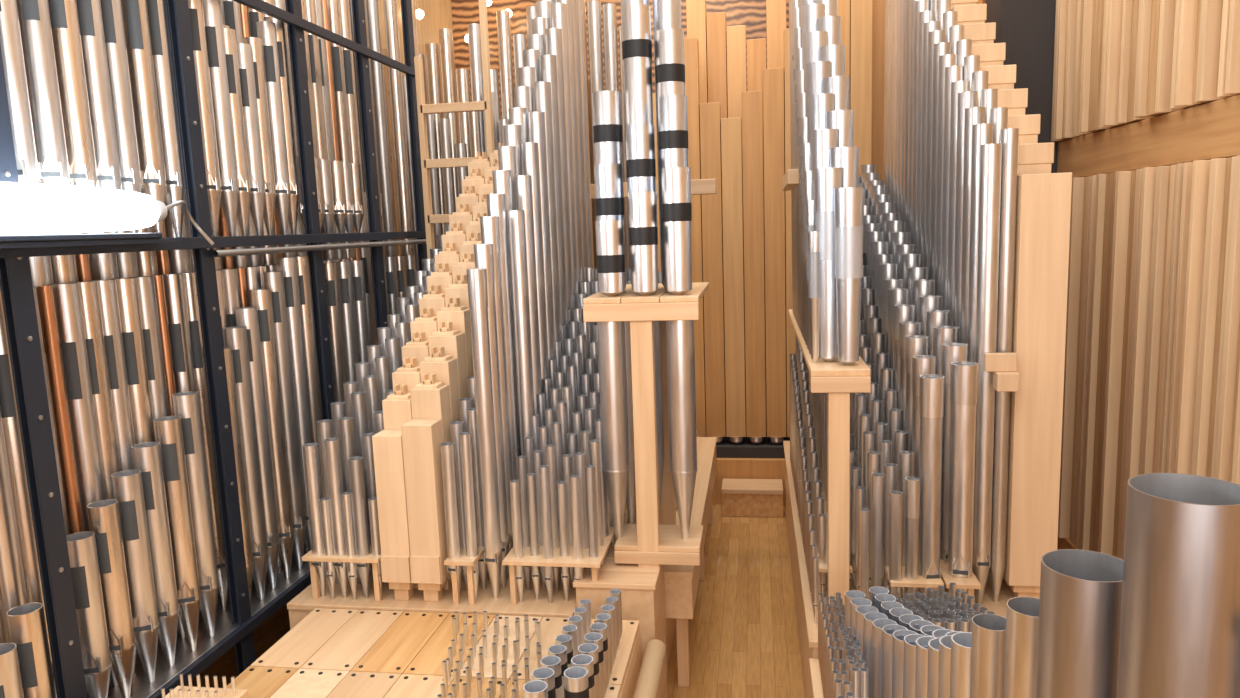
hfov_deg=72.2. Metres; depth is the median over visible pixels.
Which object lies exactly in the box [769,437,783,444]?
pipe toe
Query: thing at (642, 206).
pipe
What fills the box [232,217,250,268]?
pipe
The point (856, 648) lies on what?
pipe
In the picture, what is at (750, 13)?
wall
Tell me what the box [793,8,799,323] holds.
pipe
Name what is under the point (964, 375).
flue pipe
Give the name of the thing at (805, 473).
pipe
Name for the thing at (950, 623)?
pipe
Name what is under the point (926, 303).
flue pipe
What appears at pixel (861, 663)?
pipe
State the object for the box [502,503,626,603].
board
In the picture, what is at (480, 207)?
pipe
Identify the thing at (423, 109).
ladder
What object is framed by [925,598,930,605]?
pipe
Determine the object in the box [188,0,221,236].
pipe
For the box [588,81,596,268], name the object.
pipe
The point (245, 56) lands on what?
pipe
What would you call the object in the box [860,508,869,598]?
pipe
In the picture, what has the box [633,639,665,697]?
tube
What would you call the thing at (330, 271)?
pipe
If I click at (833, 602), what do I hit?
pipe
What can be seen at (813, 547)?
pipe
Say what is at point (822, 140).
pipe
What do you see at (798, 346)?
pipe
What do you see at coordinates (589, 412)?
pipe
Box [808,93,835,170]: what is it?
pipe
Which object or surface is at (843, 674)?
pipe
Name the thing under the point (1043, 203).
pipe
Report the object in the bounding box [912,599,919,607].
pipe
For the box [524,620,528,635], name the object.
pipe
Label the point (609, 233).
pipe
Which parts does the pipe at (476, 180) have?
handle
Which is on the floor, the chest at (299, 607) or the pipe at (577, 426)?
the chest at (299, 607)
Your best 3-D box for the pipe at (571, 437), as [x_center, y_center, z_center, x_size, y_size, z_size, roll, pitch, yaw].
[-0.218,0.766,4.130,0.049,0.724,0.052,-2,8,-1]
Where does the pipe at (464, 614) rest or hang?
on the chest at (329, 653)
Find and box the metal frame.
[0,0,426,697]
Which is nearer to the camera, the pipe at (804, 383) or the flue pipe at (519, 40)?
the pipe at (804, 383)
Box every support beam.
[591,179,716,198]
[782,169,798,190]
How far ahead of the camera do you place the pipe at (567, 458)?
3.97 m
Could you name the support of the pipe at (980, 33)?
on the chest at (807, 628)
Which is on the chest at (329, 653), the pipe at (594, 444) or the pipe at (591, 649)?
the pipe at (591, 649)
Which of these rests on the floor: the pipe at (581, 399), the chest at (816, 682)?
the chest at (816, 682)
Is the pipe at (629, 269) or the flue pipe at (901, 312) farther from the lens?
the pipe at (629, 269)
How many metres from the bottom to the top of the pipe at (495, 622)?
0.109 m
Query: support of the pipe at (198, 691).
on the board at (239, 693)
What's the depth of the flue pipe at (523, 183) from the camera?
4.23 m
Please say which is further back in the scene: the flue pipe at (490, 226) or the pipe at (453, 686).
the flue pipe at (490, 226)
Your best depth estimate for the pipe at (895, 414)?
4.04 m
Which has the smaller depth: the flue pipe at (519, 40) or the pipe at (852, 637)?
the pipe at (852, 637)
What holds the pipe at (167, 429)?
on the metal frame
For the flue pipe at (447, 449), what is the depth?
3.87 m
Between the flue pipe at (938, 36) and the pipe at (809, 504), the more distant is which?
the flue pipe at (938, 36)
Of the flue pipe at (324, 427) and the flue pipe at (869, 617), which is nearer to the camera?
the flue pipe at (869, 617)
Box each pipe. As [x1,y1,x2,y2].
[0,0,39,234]
[0,290,56,697]
[0,409,27,639]
[0,578,9,643]
[0,643,23,697]
[6,603,55,697]
[16,0,70,233]
[29,180,69,533]
[33,287,68,535]
[37,285,83,533]
[47,233,77,283]
[48,0,98,233]
[49,283,117,687]
[66,531,111,697]
[70,281,136,673]
[72,232,91,281]
[76,0,121,233]
[86,499,135,697]
[89,231,118,279]
[92,279,134,470]
[100,0,141,232]
[111,470,159,682]
[116,230,138,277]
[116,278,155,443]
[121,0,166,237]
[129,276,185,639]
[131,442,178,666]
[136,186,157,276]
[147,0,185,237]
[153,416,200,650]
[154,220,169,274]
[154,275,175,415]
[161,688,165,697]
[162,273,195,392]
[164,201,191,273]
[170,688,173,697]
[172,391,218,636]
[176,272,227,609]
[178,689,182,697]
[179,674,183,691]
[185,200,194,271]
[187,689,191,697]
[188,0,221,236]
[188,674,192,692]
[196,674,200,691]
[196,690,200,697]
[202,0,238,235]
[205,675,209,690]
[212,227,222,269]
[213,675,217,690]
[216,270,228,345]
[218,269,240,326]
[219,0,241,42]
[219,201,233,268]
[222,326,268,599]
[222,676,226,694]
[223,28,250,235]
[224,347,253,599]
[231,676,235,694]
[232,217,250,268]
[234,307,279,588]
[235,268,247,307]
[237,43,265,234]
[239,3,248,37]
[240,267,280,567]
[242,37,275,234]
[247,0,263,37]
[248,207,263,265]
[249,289,293,577]
[251,266,269,288]
[256,21,290,234]
[262,218,276,264]
[262,265,276,271]
[262,271,305,568]
[263,0,273,20]
[266,17,299,234]
[274,0,298,155]
[274,206,282,257]
[276,257,312,550]
[279,221,296,257]
[296,156,304,226]
[296,206,306,256]
[297,256,322,497]
[301,0,317,157]
[302,443,326,596]
[305,0,327,158]
[314,158,324,231]
[315,0,334,160]
[317,419,339,583]
[320,159,334,233]
[320,498,335,598]
[321,218,337,259]
[322,0,339,160]
[323,260,335,262]
[323,263,345,401]
[324,438,347,597]
[327,0,351,163]
[330,161,346,232]
[331,402,346,488]
[335,223,346,258]
[335,261,357,381]
[338,417,360,584]
[339,0,363,191]
[341,492,357,599]
[343,162,354,232]
[343,381,358,416]
[344,225,355,259]
[348,456,371,598]
[349,0,365,191]
[350,260,368,362]
[350,392,372,571]
[351,164,363,232]
[353,225,360,259]
[355,362,370,391]
[359,192,376,344]
[361,433,376,543]
[363,375,380,432]
[365,0,396,256]
[366,199,376,333]
[366,345,381,374]
[368,497,382,592]
[371,258,388,344]
[372,430,415,599]
[373,410,383,433]
[374,356,391,410]
[377,327,391,355]
[379,193,385,256]
[382,49,400,255]
[382,384,417,588]
[383,0,414,255]
[383,257,398,313]
[384,390,392,398]
[385,337,401,389]
[387,314,401,336]
[392,256,406,297]
[392,357,420,392]
[395,322,410,365]
[396,297,411,321]
[401,332,429,365]
[401,419,449,600]
[402,76,418,270]
[403,255,416,285]
[404,304,419,340]
[405,118,414,252]
[406,286,420,303]
[410,308,437,340]
[410,373,451,589]
[411,0,418,56]
[414,270,428,291]
[414,292,427,303]
[419,54,427,103]
[419,285,445,316]
[420,347,459,421]
[422,258,434,275]
[422,276,427,291]
[425,43,444,234]
[426,114,442,248]
[427,263,452,293]
[428,321,467,398]
[430,249,442,257]
[430,263,434,272]
[434,243,459,271]
[437,235,442,248]
[437,297,473,376]
[438,28,458,205]
[439,119,455,224]
[440,442,462,592]
[440,683,445,697]
[442,223,466,250]
[442,660,447,695]
[444,225,449,234]
[444,275,469,308]
[446,658,450,681]
[448,647,452,668]
[449,204,472,230]
[449,421,467,589]
[451,639,455,656]
[451,684,456,697]
[452,253,474,283]
[452,618,456,644]
[454,669,458,695]
[455,69,470,175]
[455,143,467,196]
[455,186,478,211]
[455,612,459,633]
[455,661,460,681]
[458,398,472,431]
[459,233,481,261]
[459,432,479,600]
[459,649,463,668]
[460,634,464,656]
[462,168,484,193]
[462,683,467,697]
[463,612,466,623]
[463,623,467,645]
[465,666,470,696]
[466,213,486,240]
[466,268,502,598]
[466,376,474,407]
[467,23,484,151]
[467,408,486,588]
[467,656,471,679]
[468,111,481,156]
[468,152,490,175]
[469,648,473,669]
[471,634,475,657]
[472,194,487,220]
[472,623,476,642]
[473,611,477,628]
[474,244,509,587]
[477,678,482,697]
[478,176,493,201]
[478,653,483,683]
[479,646,483,665]
[480,216,512,577]
[482,92,496,155]
[483,611,487,634]
[483,635,487,657]
[484,159,498,183]
[486,194,518,479]
[486,688,490,697]
[489,681,493,697]
[490,69,500,149]
[490,143,502,166]
[491,677,495,697]
[492,170,520,455]
[492,642,496,668]
[492,662,496,682]
[493,635,497,654]
[494,621,498,642]
[495,615,499,635]
[496,10,513,118]
[498,119,508,145]
[498,146,517,209]
[500,683,504,697]
[501,664,506,697]
[502,645,506,668]
[503,125,522,174]
[504,625,507,637]
[504,638,508,658]
[505,617,508,633]
[508,107,528,142]
[508,210,534,455]
[510,480,524,601]
[512,34,526,86]
[512,689,516,697]
[513,86,532,132]
[513,640,517,669]
[513,670,517,679]
[513,679,518,697]
[515,175,541,413]
[515,621,519,640]
[516,640,519,659]
[517,456,530,589]
[518,67,536,111]
[522,49,540,81]
[522,142,548,379]
[523,437,533,473]
[523,680,547,697]
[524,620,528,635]
[524,649,527,665]
[524,658,528,664]
[525,636,529,657]
[525,665,529,683]
[526,6,535,35]
[526,473,540,599]
[527,34,545,54]
[528,112,555,359]
[531,17,549,34]
[532,414,539,450]
[532,667,555,697]
[533,450,545,587]
[534,81,562,354]
[534,619,537,636]
[535,1,552,27]
[536,393,545,425]
[537,622,540,644]
[537,645,541,658]
[537,652,540,667]
[538,426,548,464]
[539,465,553,602]
[540,54,568,337]
[540,655,562,697]
[542,378,551,408]
[544,408,554,443]
[545,28,573,320]
[545,444,560,590]
[548,644,567,697]
[549,358,556,387]
[549,388,559,421]
[550,3,578,307]
[551,422,562,570]
[555,340,561,371]
[555,372,564,400]
[555,634,572,667]
[556,0,583,292]
[556,401,567,454]
[557,481,570,600]
[560,355,569,385]
[561,324,566,354]
[562,386,572,432]
[562,454,573,588]
[562,624,577,656]
[564,338,574,364]
[564,666,588,697]
[567,309,570,331]
[567,365,577,411]
[567,433,577,474]
[568,321,578,351]
[568,615,582,646]
[570,475,583,579]
[571,654,594,697]
[572,352,582,394]
[572,412,582,452]
[573,0,588,267]
[573,294,575,307]
[573,308,582,333]
[574,607,587,643]
[575,452,588,548]
[576,334,586,372]
[577,293,586,307]
[577,395,586,430]
[578,0,593,266]
[578,643,599,697]
[579,599,591,632]
[580,281,590,296]
[580,321,590,357]
[580,431,590,465]
[581,373,591,407]
[583,0,595,268]
[584,267,594,293]
[584,632,604,697]
[585,358,595,390]
[585,408,594,439]
[585,465,598,577]
[587,0,603,251]
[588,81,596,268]
[589,341,597,371]
[589,391,599,419]
[590,322,594,341]
[590,440,604,565]
[590,622,608,695]
[592,91,625,286]
[592,281,598,293]
[593,324,597,340]
[593,372,599,393]
[594,164,625,288]
[594,419,608,555]
[595,220,624,295]
[595,269,597,280]
[596,613,612,684]
[597,321,629,537]
[598,403,613,546]
[601,605,615,673]
[602,3,618,90]
[605,597,619,659]
[610,589,622,644]
[619,26,630,267]
[621,0,648,264]
[621,4,652,284]
[621,112,626,267]
[625,124,655,278]
[625,509,627,523]
[628,192,657,295]
[628,268,630,279]
[653,0,681,283]
[653,93,660,271]
[654,29,684,285]
[658,95,687,288]
[658,271,660,282]
[661,167,691,294]
[666,320,697,539]
[684,37,705,436]
[686,0,707,102]
[699,102,725,436]
[706,12,727,117]
[721,117,745,436]
[726,25,746,394]
[742,91,765,436]
[747,38,766,431]
[763,68,785,436]
[766,0,785,305]
[783,28,795,436]
[789,0,793,313]
[789,354,795,461]
[790,0,794,316]
[790,360,796,468]
[791,0,795,318]
[791,367,796,469]
[792,0,797,321]
[792,371,797,474]
[792,380,798,481]
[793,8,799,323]
[793,386,799,487]
[794,27,801,326]
[794,395,800,493]
[795,335,798,359]
[795,402,801,495]
[796,48,801,330]
[796,409,801,501]
[797,70,803,333]
[797,343,800,370]
[797,420,802,507]
[798,350,804,379]
[798,427,803,513]
[799,0,813,26]
[799,93,806,337]
[799,362,805,385]
[799,436,804,520]
[800,117,808,340]
[800,370,807,394]
[800,447,805,527]
[801,3,824,69]
[801,380,808,419]
[801,456,807,539]
[802,143,809,345]
[802,469,808,546]
[803,31,828,92]
[803,390,809,426]
[803,481,809,553]
[804,171,811,349]
[804,403,811,447]
[805,491,810,573]
[806,61,831,116]
[806,200,814,354]
[806,414,812,455]
[806,501,812,572]
[807,426,814,469]
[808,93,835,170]
[808,231,820,361]
[808,514,813,586]
[809,372,810,402]
[809,437,815,490]
[809,530,815,599]
[810,452,817,500]
[811,129,839,199]
[811,544,816,606]
[812,393,813,426]
[812,467,819,514]
[812,556,818,623]
[814,0,837,15]
[814,167,843,361]
[814,393,815,437]
[814,480,821,542]
[816,393,817,451]
[816,497,823,552]
[817,16,840,44]
[818,393,819,467]
[818,593,822,667]
[819,514,825,600]
[819,600,824,674]
[820,45,844,75]
[820,393,821,480]
[821,612,825,689]
[822,393,823,492]
[822,617,827,696]
[823,76,848,109]
[824,393,827,501]
[824,596,828,604]
[824,627,829,697]
[825,604,830,616]
[826,110,853,146]
[826,634,831,697]
[827,398,827,509]
[827,611,832,626]
[828,646,834,697]
[829,621,834,633]
[830,147,858,187]
[830,658,836,697]
[831,599,835,611]
[831,629,836,645]
[832,670,839,697]
[833,606,837,620]
[833,638,839,653]
[834,187,863,364]
[834,611,839,629]
[834,679,841,697]
[835,647,841,669]
[836,592,840,605]
[836,613,841,629]
[837,597,842,611]
[837,623,842,638]
[838,0,849,109]
[838,659,844,671]
[839,604,844,613]
[839,628,845,646]
[840,671,847,695]
[841,633,847,658]
[843,638,849,659]
[843,681,850,697]
[845,590,865,628]
[845,646,851,670]
[846,692,853,697]
[847,656,853,680]
[848,634,854,645]
[849,463,852,589]
[849,660,856,681]
[850,0,872,175]
[850,393,851,433]
[850,433,853,449]
[850,450,856,580]
[850,597,871,634]
[851,640,857,656]
[851,667,858,697]
[852,393,863,449]
[852,467,860,589]
[853,645,859,660]
[855,394,867,466]
[855,486,864,590]
[855,605,878,652]
[855,652,862,667]
[858,660,864,697]
[859,334,867,355]
[859,414,871,486]
[860,164,876,182]
[860,319,863,333]
[860,347,870,363]
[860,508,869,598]
[860,667,867,697]
[861,276,870,318]
[862,288,874,333]
[863,173,879,188]
[863,205,872,215]
[863,215,876,223]
[863,223,879,264]
[863,265,867,275]
[863,431,875,507]
[863,612,887,697]
[864,198,869,204]
[864,364,874,394]
[865,305,877,346]
[866,180,883,204]
[866,231,883,275]
[867,382,878,414]
[867,451,879,587]
[869,318,881,363]
[869,586,888,606]
[870,185,887,204]
[870,241,888,304]
[871,400,882,431]
[871,473,884,586]
[872,0,884,179]
[872,333,884,381]
[872,618,897,697]
[873,194,891,222]
[874,254,892,317]
[875,422,886,451]
[875,593,895,612]
[876,352,889,399]
[877,202,895,230]
[879,263,897,332]
[880,368,893,422]
[880,440,891,473]
[881,213,900,240]
[881,601,902,618]
[881,624,907,697]
[883,0,887,184]
[883,279,902,352]
[884,389,897,439]
[884,463,896,589]
[886,0,890,193]
[886,220,904,253]
[888,288,908,368]
[889,0,894,201]
[889,408,902,462]
[889,490,902,598]
[889,607,912,624]
[890,232,910,262]
[892,630,917,697]
[893,0,897,201]
[893,304,914,408]
[894,430,908,490]
[895,244,915,278]
[896,0,901,212]
[899,0,905,220]
[899,321,921,430]
[899,451,913,598]
[899,614,923,629]
[900,254,921,287]
[901,599,907,605]
[903,0,909,231]
[903,593,907,599]
[903,634,927,697]
[904,477,919,594]
[905,335,928,450]
[905,601,912,609]
[906,267,927,304]
[907,0,917,243]
[908,594,914,601]
[909,620,934,635]
[910,607,917,614]
[911,0,929,243]
[912,279,934,321]
[912,355,935,592]
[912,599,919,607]
[915,10,934,253]
[915,592,920,598]
[915,636,936,697]
[916,610,923,616]
[918,374,944,593]
[918,601,924,610]
[919,296,942,335]
[919,594,925,601]
[920,21,939,266]
[920,625,944,637]
[921,614,929,620]
[923,605,930,614]
[925,30,945,278]
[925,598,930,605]
[926,310,950,355]
[926,587,932,597]
[927,638,939,697]
[928,610,933,617]
[930,0,935,20]
[930,42,950,279]
[930,599,937,610]
[931,590,937,598]
[932,629,952,636]
[933,326,958,582]
[933,619,941,626]
[934,610,942,618]
[935,54,956,295]
[935,605,942,610]
[936,0,950,29]
[936,598,943,604]
[938,586,944,597]
[938,635,951,697]
[940,343,967,592]
[940,618,946,628]
[941,65,962,309]
[941,607,949,617]
[942,11,957,41]
[942,602,947,607]
[943,592,949,601]
[945,631,960,634]
[946,619,955,630]
[947,80,969,325]
[947,361,978,591]
[947,610,955,618]
[948,601,955,610]
[949,25,964,53]
[949,582,955,596]
[950,632,971,697]
[951,0,977,8]
[951,4,986,24]
[953,91,976,342]
[953,615,961,630]
[954,597,961,609]
[955,590,960,597]
[956,39,971,65]
[959,618,968,631]
[960,107,984,343]
[960,603,967,609]
[960,610,968,617]
[961,591,967,603]
[963,55,979,90]
[964,22,995,44]
[966,608,974,613]
[966,614,974,631]
[967,123,992,361]
[967,595,974,608]
[970,614,1005,697]
[971,71,988,106]
[972,43,1005,66]
[972,143,1019,604]
[973,603,980,610]
[979,607,987,613]
[980,64,1015,89]
[980,89,997,122]
[985,107,1007,586]
[989,128,1018,601]
[997,88,1027,115]
[1003,142,1053,585]
[1003,172,1071,598]
[1004,597,1039,697]
[1007,114,1040,143]
[1036,549,1123,697]
[1116,473,1239,697]
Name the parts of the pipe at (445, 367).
handle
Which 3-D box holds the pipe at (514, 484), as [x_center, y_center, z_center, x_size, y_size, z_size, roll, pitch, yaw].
[-0.468,0.884,3.889,0.045,0.578,0.048,-2,8,3]
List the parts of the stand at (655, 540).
post, post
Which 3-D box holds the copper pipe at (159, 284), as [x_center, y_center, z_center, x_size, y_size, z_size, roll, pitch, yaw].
[-2.001,0.489,3.841,0.048,1.640,0.051,-4,8,-16]
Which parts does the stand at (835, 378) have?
post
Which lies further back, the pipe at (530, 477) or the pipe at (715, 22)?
the pipe at (715, 22)
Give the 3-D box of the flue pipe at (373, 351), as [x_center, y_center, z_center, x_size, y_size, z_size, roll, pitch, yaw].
[-1.328,0.529,4.726,0.082,1.103,0.087,-1,8,8]
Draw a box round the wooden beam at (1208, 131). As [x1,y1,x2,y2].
[1057,95,1239,177]
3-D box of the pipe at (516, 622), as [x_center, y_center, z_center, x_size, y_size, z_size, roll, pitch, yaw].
[-0.423,1.181,3.514,0.017,0.114,0.016,-1,8,9]
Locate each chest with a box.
[227,608,640,697]
[287,431,696,669]
[783,441,1013,697]
[809,658,823,697]
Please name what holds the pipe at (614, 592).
on the chest at (329, 653)
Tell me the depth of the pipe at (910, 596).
3.40 m
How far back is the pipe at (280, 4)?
5.21 m
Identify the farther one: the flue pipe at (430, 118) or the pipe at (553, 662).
the flue pipe at (430, 118)
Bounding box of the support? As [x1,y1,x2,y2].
[664,437,716,686]
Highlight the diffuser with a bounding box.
[0,182,159,233]
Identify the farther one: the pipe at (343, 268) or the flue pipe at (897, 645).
the pipe at (343, 268)
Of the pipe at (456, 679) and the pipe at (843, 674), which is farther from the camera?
the pipe at (456, 679)
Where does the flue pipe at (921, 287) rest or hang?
on the chest at (807, 628)
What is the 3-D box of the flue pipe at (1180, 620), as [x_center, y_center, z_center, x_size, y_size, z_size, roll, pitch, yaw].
[0.893,0.918,1.392,0.169,1.425,0.180,-1,8,9]
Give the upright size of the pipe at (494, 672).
0.084 m
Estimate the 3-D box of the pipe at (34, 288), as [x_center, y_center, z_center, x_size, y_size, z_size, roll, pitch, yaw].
[-2.110,0.593,3.144,0.099,1.640,0.106,-3,8,-9]
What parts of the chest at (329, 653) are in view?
panel, panel, panel, panel, panel, panel, panel, panel, panel, panel, panel, panel, panel, panel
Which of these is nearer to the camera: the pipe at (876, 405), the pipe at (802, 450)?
the pipe at (876, 405)
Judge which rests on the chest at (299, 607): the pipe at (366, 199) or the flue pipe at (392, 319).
the flue pipe at (392, 319)
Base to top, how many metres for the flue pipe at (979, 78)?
2.455 m
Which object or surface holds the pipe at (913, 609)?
on the chest at (816, 682)
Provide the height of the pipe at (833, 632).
0.355 m
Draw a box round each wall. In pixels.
[364,0,459,192]
[451,0,788,140]
[985,0,1060,172]
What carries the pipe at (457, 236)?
on the chest at (299, 607)
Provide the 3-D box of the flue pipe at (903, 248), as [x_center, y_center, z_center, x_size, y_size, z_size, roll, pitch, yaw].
[1.676,0.200,5.015,0.115,1.620,0.119,-2,8,3]
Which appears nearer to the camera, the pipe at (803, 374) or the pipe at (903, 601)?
the pipe at (903, 601)
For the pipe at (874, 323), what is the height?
1.226 m
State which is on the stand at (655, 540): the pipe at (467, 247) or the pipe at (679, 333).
the pipe at (679, 333)
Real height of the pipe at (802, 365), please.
0.876 m
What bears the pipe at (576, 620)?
on the chest at (329, 653)
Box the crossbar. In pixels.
[0,237,181,248]
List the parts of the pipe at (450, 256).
handle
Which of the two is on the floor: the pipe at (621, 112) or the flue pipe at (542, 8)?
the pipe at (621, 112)
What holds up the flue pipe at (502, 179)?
on the chest at (299, 607)
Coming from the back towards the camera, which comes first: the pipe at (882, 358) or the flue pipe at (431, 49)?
the flue pipe at (431, 49)
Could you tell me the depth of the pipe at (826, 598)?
3.47 m
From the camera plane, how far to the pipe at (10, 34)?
2.88 m
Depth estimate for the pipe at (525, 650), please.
3.31 m
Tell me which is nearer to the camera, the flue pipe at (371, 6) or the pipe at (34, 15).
the pipe at (34, 15)
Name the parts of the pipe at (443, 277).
handle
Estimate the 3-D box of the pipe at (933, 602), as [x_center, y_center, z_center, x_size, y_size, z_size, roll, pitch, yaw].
[1.214,1.158,3.300,0.028,0.385,0.027,1,9,21]
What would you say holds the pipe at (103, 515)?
on the metal frame
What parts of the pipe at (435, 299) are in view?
handle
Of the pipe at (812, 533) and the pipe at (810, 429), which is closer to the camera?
the pipe at (812, 533)
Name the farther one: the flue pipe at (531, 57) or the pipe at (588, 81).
the pipe at (588, 81)
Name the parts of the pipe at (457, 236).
handle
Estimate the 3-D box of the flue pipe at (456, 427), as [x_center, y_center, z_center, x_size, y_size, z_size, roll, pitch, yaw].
[-0.749,0.750,4.025,0.067,0.823,0.072,-1,8,5]
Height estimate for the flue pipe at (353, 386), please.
0.955 m
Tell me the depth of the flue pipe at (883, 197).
5.67 m
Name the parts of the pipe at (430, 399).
handle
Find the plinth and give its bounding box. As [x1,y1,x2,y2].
[712,432,789,504]
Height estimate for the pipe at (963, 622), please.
0.449 m
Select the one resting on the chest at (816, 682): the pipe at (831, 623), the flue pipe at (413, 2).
the pipe at (831, 623)
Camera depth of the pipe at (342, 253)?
5.58 m
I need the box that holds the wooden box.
[573,547,667,697]
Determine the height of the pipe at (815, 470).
0.538 m
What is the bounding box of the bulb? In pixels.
[416,9,423,18]
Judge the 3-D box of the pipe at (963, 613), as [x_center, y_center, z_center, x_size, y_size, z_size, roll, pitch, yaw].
[1.257,1.164,3.114,0.030,0.424,0.029,1,9,23]
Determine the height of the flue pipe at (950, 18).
2.887 m
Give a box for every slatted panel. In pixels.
[1051,0,1239,141]
[1058,155,1239,559]
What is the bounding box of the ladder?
[414,0,494,258]
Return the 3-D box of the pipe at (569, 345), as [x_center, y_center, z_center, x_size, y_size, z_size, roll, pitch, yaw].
[-0.261,0.487,4.765,0.058,1.099,0.062,-2,8,1]
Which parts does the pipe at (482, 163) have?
handle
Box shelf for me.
[87,547,309,697]
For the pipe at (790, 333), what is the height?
3.350 m
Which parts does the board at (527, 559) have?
leg, leg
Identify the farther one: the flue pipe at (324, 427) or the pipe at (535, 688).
the flue pipe at (324, 427)
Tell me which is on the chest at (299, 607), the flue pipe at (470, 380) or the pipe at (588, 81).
the flue pipe at (470, 380)
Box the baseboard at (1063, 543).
[1057,537,1074,549]
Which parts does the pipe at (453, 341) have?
handle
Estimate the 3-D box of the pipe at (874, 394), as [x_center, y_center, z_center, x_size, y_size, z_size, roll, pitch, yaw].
[1.306,0.642,4.397,0.058,0.946,0.062,-2,8,4]
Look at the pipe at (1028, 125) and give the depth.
3.92 m
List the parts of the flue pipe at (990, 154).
support bracket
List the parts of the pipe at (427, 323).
handle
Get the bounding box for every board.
[165,686,247,697]
[301,544,381,600]
[444,547,483,604]
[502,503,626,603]
[810,493,852,592]
[885,566,943,590]
[940,559,980,595]
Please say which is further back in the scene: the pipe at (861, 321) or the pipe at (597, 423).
the pipe at (861, 321)
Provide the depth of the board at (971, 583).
3.66 m
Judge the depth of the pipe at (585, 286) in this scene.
5.14 m
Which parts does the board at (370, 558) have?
leg, leg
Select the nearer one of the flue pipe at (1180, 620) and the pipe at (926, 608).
the flue pipe at (1180, 620)
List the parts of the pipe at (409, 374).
handle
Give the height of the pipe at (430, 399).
1.050 m
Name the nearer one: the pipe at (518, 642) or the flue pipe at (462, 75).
the pipe at (518, 642)
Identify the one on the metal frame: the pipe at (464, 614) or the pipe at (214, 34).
the pipe at (214, 34)
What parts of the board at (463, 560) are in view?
leg, leg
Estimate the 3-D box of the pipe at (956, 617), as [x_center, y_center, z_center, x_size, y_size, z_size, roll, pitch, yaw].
[1.212,1.169,3.062,0.031,0.432,0.030,0,8,13]
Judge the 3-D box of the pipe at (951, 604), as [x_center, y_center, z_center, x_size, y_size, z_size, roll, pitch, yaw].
[1.258,1.156,3.233,0.029,0.404,0.028,-1,8,6]
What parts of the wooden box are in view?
box lid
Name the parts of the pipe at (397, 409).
handle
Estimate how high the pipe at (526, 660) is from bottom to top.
0.110 m
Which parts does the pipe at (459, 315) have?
handle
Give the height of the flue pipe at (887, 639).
0.540 m
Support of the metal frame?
on the floor
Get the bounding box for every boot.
[625,321,635,523]
[653,321,664,515]
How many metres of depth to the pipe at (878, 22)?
7.01 m
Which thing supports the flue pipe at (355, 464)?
on the chest at (299, 607)
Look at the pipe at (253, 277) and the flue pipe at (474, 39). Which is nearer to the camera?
the pipe at (253, 277)
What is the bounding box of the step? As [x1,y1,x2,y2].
[721,479,782,516]
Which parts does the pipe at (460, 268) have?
handle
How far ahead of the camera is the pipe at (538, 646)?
3.29 m
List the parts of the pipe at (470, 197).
handle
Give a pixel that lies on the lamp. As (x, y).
(25, 208)
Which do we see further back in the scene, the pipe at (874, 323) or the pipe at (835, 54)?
the pipe at (874, 323)
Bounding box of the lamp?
[0,182,213,244]
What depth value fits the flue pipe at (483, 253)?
3.93 m
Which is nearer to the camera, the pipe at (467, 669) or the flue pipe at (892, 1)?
the pipe at (467, 669)
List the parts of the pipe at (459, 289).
handle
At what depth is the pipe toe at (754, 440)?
7.30 m
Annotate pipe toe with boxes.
[716,437,722,444]
[729,437,742,444]
[749,437,762,444]
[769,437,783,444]
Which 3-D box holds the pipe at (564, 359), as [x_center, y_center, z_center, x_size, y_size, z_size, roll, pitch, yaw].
[-0.280,0.543,4.643,0.057,1.025,0.060,-2,8,3]
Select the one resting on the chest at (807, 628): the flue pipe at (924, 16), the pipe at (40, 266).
the flue pipe at (924, 16)
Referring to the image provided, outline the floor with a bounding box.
[185,504,804,697]
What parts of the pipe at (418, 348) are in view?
handle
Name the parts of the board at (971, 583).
leg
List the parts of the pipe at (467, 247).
handle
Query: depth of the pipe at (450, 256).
4.64 m
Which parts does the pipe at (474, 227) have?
handle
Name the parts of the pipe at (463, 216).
handle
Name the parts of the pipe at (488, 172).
handle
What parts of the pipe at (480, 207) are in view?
handle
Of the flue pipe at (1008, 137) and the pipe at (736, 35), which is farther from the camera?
the pipe at (736, 35)
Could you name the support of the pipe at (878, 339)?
on the chest at (807, 628)
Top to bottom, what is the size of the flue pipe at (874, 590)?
0.495 m
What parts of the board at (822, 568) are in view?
leg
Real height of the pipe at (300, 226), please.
2.080 m
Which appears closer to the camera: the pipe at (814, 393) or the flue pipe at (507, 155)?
the flue pipe at (507, 155)
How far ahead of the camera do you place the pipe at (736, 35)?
7.33 m
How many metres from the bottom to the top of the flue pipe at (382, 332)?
1.184 m
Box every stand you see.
[583,282,708,566]
[788,309,870,611]
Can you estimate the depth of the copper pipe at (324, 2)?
5.82 m
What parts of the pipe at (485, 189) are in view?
handle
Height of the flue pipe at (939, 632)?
0.582 m
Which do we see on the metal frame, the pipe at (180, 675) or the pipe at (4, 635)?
the pipe at (4, 635)
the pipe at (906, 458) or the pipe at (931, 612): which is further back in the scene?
the pipe at (906, 458)
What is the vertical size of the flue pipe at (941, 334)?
1.267 m
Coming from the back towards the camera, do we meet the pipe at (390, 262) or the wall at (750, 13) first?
the wall at (750, 13)
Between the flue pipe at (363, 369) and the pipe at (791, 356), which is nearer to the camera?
the flue pipe at (363, 369)
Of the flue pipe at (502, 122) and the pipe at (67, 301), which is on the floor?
the flue pipe at (502, 122)

